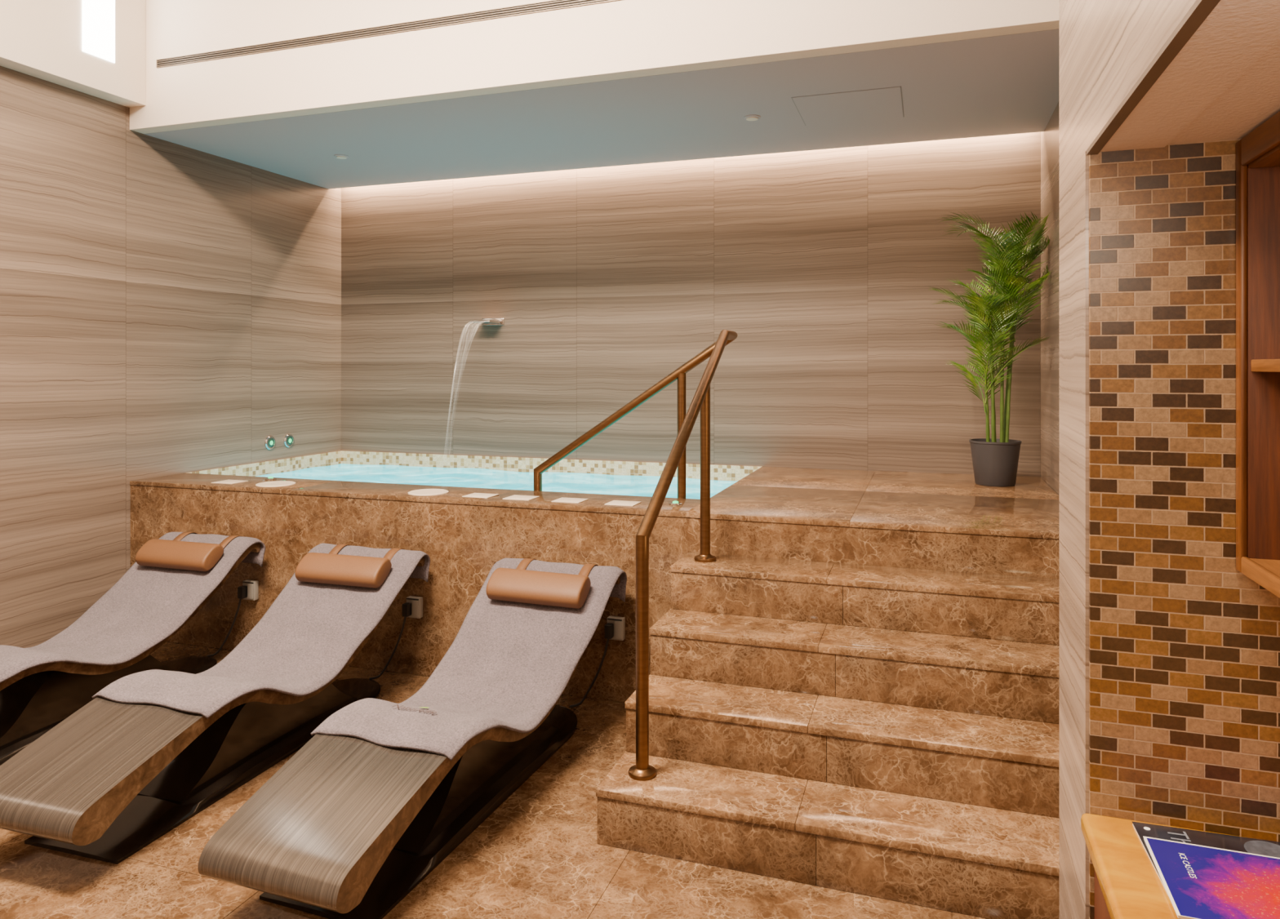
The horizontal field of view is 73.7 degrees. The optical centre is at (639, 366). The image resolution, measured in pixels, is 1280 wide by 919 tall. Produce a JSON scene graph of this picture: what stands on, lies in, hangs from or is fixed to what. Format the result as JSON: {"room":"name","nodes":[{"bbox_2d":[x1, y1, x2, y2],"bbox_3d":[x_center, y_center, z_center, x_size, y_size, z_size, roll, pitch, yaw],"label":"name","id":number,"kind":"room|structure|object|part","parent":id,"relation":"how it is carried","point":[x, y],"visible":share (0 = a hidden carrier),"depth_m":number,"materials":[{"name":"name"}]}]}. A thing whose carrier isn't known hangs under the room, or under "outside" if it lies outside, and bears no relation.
{"room":"indoor spa","nodes":[
{"label":"indoor spa","id":0,"kind":"room"},
{"bbox_2d":[0,0,146,107],"bbox_3d":[-3.493,-1.945,2.346,0.120,1.070,4.810,0,0,19],"label":"wall","id":1,"kind":"structure","parent":0,"point":[42,39],"depth_m":4.21,"materials":[{"name":"white paint"}]},
{"bbox_2d":[82,0,115,63],"bbox_3d":[-2.752,-1.927,4.341,0.006,0.705,0.177,0,0,19],"label":"window","id":2,"kind":"structure","parent":1,"relation":"in","point":[98,15],"depth_m":4.34,"materials":[{"name":"white glass"}]},
{"bbox_2d":[0,66,341,648],"bbox_3d":[-3.297,0.020,3.268,0.100,2.900,6.680,0,0,19],"label":"wall","id":3,"kind":"structure","parent":0,"point":[166,308],"depth_m":4.62,"materials":[{"name":"stone"}]},
{"bbox_2d":[264,435,275,449],"bbox_3d":[-2.437,0.501,5.633,0.016,0.092,0.092,0,0,19],"label":"button","id":4,"kind":"object","parent":3,"relation":"attached to","point":[269,443],"visible":1,"depth_m":5.62,"materials":[{"name":"silver metal"}]},
{"bbox_2d":[283,434,293,447],"bbox_3d":[-2.381,0.501,5.797,0.016,0.092,0.092,0,0,19],"label":"button","id":5,"kind":"object","parent":3,"relation":"attached to","point":[288,441],"visible":1,"depth_m":5.78,"materials":[{"name":"silver metal"}]},
{"bbox_2d":[0,641,988,918],"bbox_3d":[-1.116,1.520,1.570,5.320,0.100,4.860,0,0,19],"label":"floor","id":6,"kind":"structure","parent":0,"point":[539,855],"depth_m":2.47,"materials":[{"name":"stone"}]},
{"bbox_2d":[0,542,260,765],"bbox_3d":[-2.425,1.167,3.540,0.545,0.607,1.719,0,0,18],"label":"lounger","id":7,"kind":"object","parent":6,"relation":"on","point":[35,700],"visible":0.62,"depth_m":3.39,"materials":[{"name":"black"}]},
{"bbox_3d":[-2.408,1.445,3.592,0.370,0.050,1.485,0,0,18],"label":"plate","id":8,"kind":"part","parent":7,"relation":"part of","materials":[{"name":"brown wood"}]},
{"bbox_2d":[0,532,265,683],"bbox_3d":[-2.361,1.039,3.762,0.606,0.386,1.304,0,0,18],"label":"towel","id":9,"kind":"object","parent":7,"relation":"on","point":[147,605],"visible":0.87,"depth_m":3.87,"materials":[{"name":"fabric"}]},
{"bbox_2d":[135,532,240,571],"bbox_3d":[-2.202,0.915,4.223,0.424,0.141,0.320,0,0,18],"label":"headrest pillow","id":10,"kind":"object","parent":9,"relation":"on","point":[175,553],"visible":0.87,"depth_m":4.09,"materials":[{"name":"beige leather"}]},
{"bbox_2d":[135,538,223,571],"bbox_3d":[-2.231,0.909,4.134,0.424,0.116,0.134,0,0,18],"label":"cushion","id":11,"kind":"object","parent":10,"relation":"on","point":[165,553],"depth_m":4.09,"materials":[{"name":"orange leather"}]},
{"bbox_2d":[0,556,424,864],"bbox_3d":[-1.517,1.167,3.233,0.545,0.607,1.719,0,0,17],"label":"lounger","id":12,"kind":"object","parent":6,"relation":"on","point":[111,779],"visible":0.71,"depth_m":2.73,"materials":[{"name":"brown wood"}]},
{"bbox_3d":[-1.501,1.445,3.286,0.370,0.050,1.485,0,0,17],"label":"plate","id":13,"kind":"part","parent":12,"relation":"part of","materials":[{"name":"brown wood"}]},
{"bbox_2d":[92,543,430,718],"bbox_3d":[-1.451,1.039,3.451,0.600,0.386,1.298,0,0,17],"label":"towel","id":14,"kind":"object","parent":12,"relation":"on","point":[310,632],"visible":0.88,"depth_m":3.51,"materials":[{"name":"fabric"}]},
{"bbox_2d":[294,544,404,588],"bbox_3d":[-1.304,0.915,3.919,0.424,0.141,0.320,0,0,17],"label":"headrest pillow","id":15,"kind":"object","parent":14,"relation":"on","point":[331,568],"visible":0.91,"depth_m":3.79,"materials":[{"name":"beige leather"}]},
{"bbox_2d":[197,575,620,918],"bbox_3d":[-0.638,1.167,2.936,0.545,0.607,1.719,0,0,20],"label":"lounger","id":16,"kind":"object","parent":6,"relation":"on","point":[348,827],"visible":0.68,"depth_m":2.37,"materials":[{"name":"laminate"}]},
{"bbox_3d":[-0.619,1.445,2.988,0.370,0.050,1.485,0,0,20],"label":"plate","id":17,"kind":"part","parent":16,"relation":"part of","materials":[{"name":"brown wood"}]},
{"bbox_2d":[310,558,626,760],"bbox_3d":[-0.559,1.039,3.151,0.602,0.385,1.296,0,0,20],"label":"towel","id":18,"kind":"object","parent":16,"relation":"on","point":[508,664],"visible":0.84,"depth_m":3.20,"materials":[{"name":"fabric"}]},
{"bbox_2d":[485,558,598,608],"bbox_3d":[-0.388,0.915,3.609,0.424,0.141,0.320,0,0,20],"label":"headrest pillow","id":19,"kind":"object","parent":18,"relation":"on","point":[519,584],"visible":0.88,"depth_m":3.48,"materials":[{"name":"beige leather"}]},
{"bbox_2d":[129,450,1058,702],"bbox_3d":[-0.261,1.036,4.726,4.714,0.865,1.767,0,0,19],"label":"platform","id":20,"kind":"object","parent":6,"relation":"on","point":[924,521],"depth_m":4.02,"materials":[{"name":"stone"}]},
{"bbox_2d":[211,480,248,484],"bbox_3d":[-2.206,0.618,4.590,0.136,0.004,0.120,0,0,19],"label":"plate","id":21,"kind":"object","parent":20,"relation":"on","point":[224,482],"visible":1,"depth_m":4.57,"materials":[{"name":"white ceramic"}]},
{"bbox_2d":[242,579,258,600],"bbox_3d":[-1.993,1.141,4.361,0.076,0.096,0.040,0,0,19],"label":"wall socket","id":22,"kind":"object","parent":20,"relation":"attached to","point":[252,585],"visible":0.97,"depth_m":4.34,"materials":[{"name":"grey plastic"}]},
{"bbox_2d":[206,585,247,657],"bbox_3d":[-2.096,1.291,4.334,0.190,0.352,0.043,0,0,-3],"label":"power cable","id":23,"kind":"object","parent":22,"relation":"attached to","point":[242,590],"visible":1,"depth_m":4.32,"materials":[{"name":"black rubber"}]},
{"bbox_3d":[-2.033,0.612,4.698,0.060,0.017,0.060,0,0,19],"label":"coping button","id":24,"kind":"part","parent":20,"relation":"part of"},
{"bbox_2d":[255,480,295,487],"bbox_3d":[-1.921,0.617,4.502,0.196,0.007,0.196,0,0,19],"label":"lid","id":25,"kind":"object","parent":20,"relation":"on","point":[275,483],"visible":1,"depth_m":4.49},
{"bbox_2d":[406,595,422,618],"bbox_3d":[-1.072,1.141,4.050,0.076,0.096,0.040,0,0,19],"label":"wall socket","id":26,"kind":"object","parent":20,"relation":"attached to","point":[416,602],"visible":0.94,"depth_m":4.03,"materials":[{"name":"grey plastic"}]},
{"bbox_2d":[368,602,411,679],"bbox_3d":[-1.175,1.291,4.023,0.190,0.352,0.043,0,0,-3],"label":"power cable","id":27,"kind":"object","parent":26,"relation":"attached to","point":[406,607],"visible":1,"depth_m":4.01,"materials":[{"name":"black rubber"}]},
{"bbox_2d":[408,488,448,495],"bbox_3d":[-1.043,0.617,4.205,0.196,0.007,0.196,0,0,19],"label":"lid","id":28,"kind":"object","parent":20,"relation":"on","point":[422,491],"visible":1,"depth_m":4.18,"materials":[{"name":"white plastic"}]},
{"bbox_2d":[462,493,498,498],"bbox_3d":[-0.766,0.618,4.103,0.136,0.004,0.120,0,0,19],"label":"plate","id":29,"kind":"object","parent":20,"relation":"on","point":[486,495],"visible":1,"depth_m":4.08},
{"bbox_2d":[255,463,737,499],"bbox_3d":[-0.952,0.710,5.149,3.110,0.021,1.382,0,0,19],"label":"pool water","id":30,"kind":"object","parent":20,"relation":"in","point":[571,482],"visible":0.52,"depth_m":5.41,"materials":[{"name":"blue liquid"}]},
{"bbox_2d":[502,494,539,500],"bbox_3d":[-0.561,0.618,4.034,0.136,0.004,0.120,0,0,19],"label":"plate","id":31,"kind":"object","parent":20,"relation":"on","point":[516,497],"visible":1,"depth_m":4.03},
{"bbox_2d":[551,497,588,503],"bbox_3d":[-0.324,0.618,3.954,0.136,0.004,0.120,0,0,19],"label":"plate","id":32,"kind":"object","parent":20,"relation":"on","point":[575,500],"visible":1,"depth_m":3.93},
{"bbox_2d":[607,615,625,640],"bbox_3d":[-0.105,1.141,3.724,0.076,0.096,0.040,0,0,19],"label":"wall socket","id":33,"kind":"object","parent":20,"relation":"attached to","point":[619,623],"visible":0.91,"depth_m":3.70,"materials":[{"name":"grey plastic"}]},
{"bbox_2d":[569,622,613,707],"bbox_3d":[-0.209,1.291,3.696,0.190,0.352,0.043,0,0,-3],"label":"power cable","id":34,"kind":"object","parent":33,"relation":"attached to","point":[608,628],"visible":1,"depth_m":3.68,"materials":[{"name":"black rubber"}]},
{"bbox_2d":[604,500,641,506],"bbox_3d":[-0.077,0.618,3.870,0.136,0.004,0.120,0,0,19],"label":"plate","id":35,"kind":"object","parent":20,"relation":"on","point":[620,503],"visible":1,"depth_m":3.86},
{"bbox_2d":[533,329,737,781],"bbox_3d":[-0.253,0.602,3.507,1.086,1.536,1.408,0,0,19],"label":"handrail","id":36,"kind":"object","parent":20,"relation":"on","point":[642,771],"visible":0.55,"depth_m":3.40,"materials":[{"name":"brown metal"}]},
{"bbox_3d":[-0.253,0.252,3.507,1.038,0.836,1.360,0,0,19],"label":"rail","id":37,"kind":"part","parent":36,"relation":"part of","materials":[{"name":"brown metal"}]},
{"bbox_3d":[0.007,0.950,2.724,0.042,0.700,0.042,0,0,19],"label":"post","id":38,"kind":"part","parent":36,"relation":"part of","materials":[{"name":"brown metal"}]},
{"bbox_3d":[0.198,0.700,4.050,0.042,1.340,0.042,0,0,19],"label":"post","id":39,"kind":"part","parent":36,"relation":"part of","materials":[{"name":"brown metal"}]},
{"bbox_3d":[0.267,0.430,3.491,0.042,0.720,0.042,0,0,19],"label":"post","id":40,"kind":"part","parent":36,"relation":"part of","materials":[{"name":"brown metal"}]},
{"bbox_3d":[0.160,0.612,3.841,0.060,0.017,0.060,0,0,19],"label":"coping button","id":41,"kind":"part","parent":20,"relation":"part of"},
{"bbox_2d":[928,209,1051,486],"bbox_3d":[1.836,-0.104,4.529,0.598,1.448,0.738,0,0,19],"label":"potted palm","id":42,"kind":"object","parent":20,"relation":"on","point":[995,460],"visible":1,"depth_m":4.44,"materials":[{"name":"plant"}]},
{"bbox_3d":[1.827,0.230,4.488,0.021,0.382,0.051,0,0,39],"label":"stem","id":43,"kind":"part","parent":42,"relation":"part of","materials":[{"name":"green plant"}]},
{"bbox_3d":[1.872,0.060,4.537,0.048,0.721,0.027,0,0,19],"label":"stem","id":44,"kind":"part","parent":42,"relation":"part of","materials":[{"name":"green plant"}]},
{"bbox_3d":[1.848,0.150,4.468,0.021,0.541,0.045,0,0,37],"label":"stem","id":45,"kind":"part","parent":42,"relation":"part of","materials":[{"name":"green plant"}]},
{"bbox_2d":[968,438,1021,486],"bbox_3d":[1.875,0.504,4.507,0.256,0.232,0.256,0,0,19],"label":"pot","id":46,"kind":"object","parent":42,"relation":"attached to","point":[995,461],"depth_m":4.42,"materials":[{"name":"grey plastic"}]},
{"bbox_3d":[1.899,-0.075,4.473,0.028,0.990,0.022,0,0,19],"label":"stem","id":47,"kind":"part","parent":42,"relation":"part of","materials":[{"name":"green plant"}]},
{"bbox_3d":[1.953,0.060,4.500,0.092,0.722,0.022,0,0,-35],"label":"stem","id":48,"kind":"part","parent":42,"relation":"part of","materials":[{"name":"green plant"}]},
{"bbox_3d":[1.954,-0.025,4.505,0.083,0.891,0.027,0,0,19],"label":"stem","id":49,"kind":"part","parent":42,"relation":"part of","materials":[{"name":"green plant"}]},
{"bbox_2d":[595,552,1058,918],"bbox_3d":[0.777,1.129,2.881,1.567,0.679,1.067,0,0,19],"label":"staircase","id":50,"kind":"structure","parent":6,"relation":"on","point":[884,732],"depth_m":2.72,"materials":[{"name":"brown stone"}]},
{"bbox_2d":[1080,813,1257,918],"bbox_3d":[0.692,1.124,0.173,0.694,0.688,2.571,0,0,19],"label":"table","id":51,"kind":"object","parent":6,"relation":"on","point":[1128,886],"depth_m":1.33,"materials":[{"name":"wood"}]},
{"bbox_2d":[1132,821,1279,893],"bbox_3d":[0.941,0.777,1.316,0.277,0.006,0.207,0,0,17],"label":"magazine","id":52,"kind":"object","parent":51,"relation":"on","point":[1248,845],"visible":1,"depth_m":1.40,"materials":[{"name":"paper"}]},
{"bbox_2d":[1142,835,1279,918],"bbox_3d":[0.925,0.772,1.252,0.287,0.005,0.214,0,0,19],"label":"magazine","id":53,"kind":"object","parent":52,"relation":"on","point":[1199,882],"visible":1,"depth_m":1.28,"materials":[{"name":"paper"}]},
{"bbox_2d":[1244,840,1279,857],"bbox_3d":[1.007,0.775,1.361,0.072,0.001,0.072,0,0,17],"label":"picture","id":54,"kind":"object","parent":52,"relation":"on","point":[1268,848],"depth_m":1.38},
{"bbox_2d":[129,0,1058,133],"bbox_3d":[-0.529,-1.885,3.931,4.720,1.190,0.090,0,0,19],"label":"bulkhead","id":55,"kind":"structure","parent":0,"point":[622,39],"depth_m":3.96,"materials":[{"name":"white paint"}]},
{"bbox_2d":[156,0,620,67],"bbox_3d":[-0.638,-1.625,3.917,4.126,0.043,0.006,0,0,19],"label":"linear vent","id":56,"kind":"object","parent":55,"relation":"attached to","point":[552,5],"visible":1,"depth_m":4.12,"materials":[{"name":"beige metal"}]},
{"bbox_2d":[143,29,1058,189],"bbox_3d":[-0.246,-1.440,4.770,4.720,0.300,1.680,0,0,19],"label":"ceiling","id":57,"kind":"structure","parent":0,"point":[1004,84],"depth_m":4.51,"materials":[{"name":"paint"}]},
{"bbox_2d":[333,154,348,159],"bbox_3d":[-1.825,-1.284,5.219,0.086,0.013,0.086,0,0,19],"label":"sprinkler cover","id":58,"kind":"object","parent":57,"relation":"attached to","point":[337,156],"visible":1,"depth_m":5.20,"materials":[{"name":"paint"}]},
{"bbox_2d":[743,115,760,120],"bbox_3d":[0.579,-1.284,4.407,0.086,0.013,0.086,0,0,19],"label":"sprinkler cover","id":59,"kind":"object","parent":57,"relation":"attached to","point":[748,117],"visible":1,"depth_m":4.39,"materials":[{"name":"paint"}]},
{"bbox_2d":[791,86,904,125],"bbox_3d":[1.043,-1.289,4.242,0.504,0.002,0.506,0,0,19],"label":"access hatch","id":60,"kind":"object","parent":57,"relation":"attached to","point":[881,103],"visible":1,"depth_m":4.22,"materials":[{"name":"paint"}]},
{"bbox_2d":[341,132,1040,477],"bbox_3d":[0.086,-0.060,5.597,4.820,3.060,0.100,0,0,19],"label":"wall","id":61,"kind":"structure","parent":0,"point":[823,264],"depth_m":5.46,"materials":[{"name":"stone"}]},
{"bbox_2d":[469,318,504,325],"bbox_3d":[-1.047,-0.313,5.827,0.170,0.050,0.190,0,0,19],"label":"spout","id":62,"kind":"object","parent":61,"relation":"attached to","point":[485,322],"visible":1,"depth_m":5.88,"materials":[{"name":"silver metal"}]},
{"bbox_3d":[-1.051,-0.308,5.823,0.150,0.024,0.180,0,0,19],"label":"blade","id":63,"kind":"part","parent":62,"relation":"part of","materials":[{"name":"silver metal"}]},
{"bbox_3d":[-1.018,-0.313,5.912,0.170,0.050,0.010,0,0,19],"label":"wall plate","id":64,"kind":"part","parent":62,"relation":"part of","materials":[{"name":"silver metal"}]},
{"bbox_2d":[1040,102,1058,494],"bbox_3d":[1.781,-0.505,3.240,0.100,3.950,3.280,0,0,19],"label":"wall","id":65,"kind":"structure","parent":0,"point":[1050,136],"depth_m":4.46,"materials":[{"name":"stone"}]},
{"bbox_2d":[1058,0,1088,918],"bbox_3d":[1.235,-0.505,1.525,0.837,3.950,0.320,0,0,19],"label":"wall pier","id":66,"kind":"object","parent":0,"point":[1073,160],"visible":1,"depth_m":1.65,"materials":[{"name":"stone"}]},
{"bbox_2d":[1085,0,1195,151],"bbox_3d":[0.367,-1.430,0.077,0.120,2.100,2.980,0,0,19],"label":"wall header","id":67,"kind":"structure","parent":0,"point":[1123,37],"depth_m":1.25,"materials":[{"name":"stone"}]},
{"bbox_2d":[1086,0,1220,155],"bbox_3d":[0.317,-0.376,0.089,0.018,0.008,2.972,0,0,19],"label":"trim","id":68,"kind":"structure","parent":67,"relation":"attached to","point":[1199,11],"depth_m":1.06,"materials":[{"name":"wood"}]},
{"bbox_2d":[1088,139,1279,918],"bbox_3d":[1.138,0.545,1.385,0.731,1.850,0.008,0,0,19],"label":"wall","id":69,"kind":"structure","parent":0,"point":[1184,646],"depth_m":1.46,"materials":[{"name":"tile"}]},
{"bbox_2d":[1100,0,1279,151],"bbox_3d":[0.374,-0.378,0.070,0.102,0.004,2.972,0,0,19],"label":"ceiling","id":70,"kind":"structure","parent":0,"point":[1236,34],"depth_m":1.08,"materials":[{"name":"brown paint"}]},
{"bbox_2d":[1167,40,1279,145],"bbox_3d":[0.763,-0.405,-0.057,0.717,0.050,2.980,0,0,19],"label":"ceiling","id":71,"kind":"structure","parent":0,"point":[1253,99],"depth_m":1.25,"materials":[{"name":"brown paint"}]},
{"bbox_3d":[1.007,0.545,-0.144,0.100,1.850,2.972,0,0,19],"label":"wall","id":72,"kind":"structure","parent":0,"visible":0},
{"bbox_2d":[1235,111,1279,598],"bbox_3d":[1.002,-0.018,0.728,0.461,0.714,1.320,0,0,19],"label":"shelf unit","id":73,"kind":"object","parent":72,"relation":"attached to","point":[1258,153],"visible":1,"depth_m":1.39,"materials":[{"name":"brown wood"}]},
{"bbox_3d":[0.996,-0.018,1.413,0.010,0.714,0.026,0,0,19],"label":"frame","id":74,"kind":"part","parent":73,"relation":"part of","materials":[{"name":"brown wood"}]},
{"bbox_3d":[0.784,-0.352,0.787,0.010,0.045,1.294,0,0,19],"label":"frame","id":75,"kind":"part","parent":73,"relation":"part of","materials":[{"name":"brown wood"}]},
{"bbox_3d":[0.784,0.325,0.787,0.010,0.028,1.294,0,0,19],"label":"frame","id":76,"kind":"part","parent":73,"relation":"part of","materials":[{"name":"brown wood"}]},
{"bbox_3d":[1.214,-0.020,1.339,0.451,0.710,0.026,0,0,19],"label":"panel","id":77,"kind":"part","parent":73,"relation":"part of","materials":[{"name":"brown wood"}]},
{"bbox_3d":[1.007,-0.350,0.726,0.451,0.050,1.268,0,0,19],"label":"panel","id":78,"kind":"part","parent":73,"relation":"part of","materials":[{"name":"brown wood"}]},
{"bbox_3d":[1.007,0.324,0.726,0.451,0.022,1.268,0,0,19],"label":"panel","id":79,"kind":"part","parent":73,"relation":"part of","materials":[{"name":"brown wood"}]}
]}

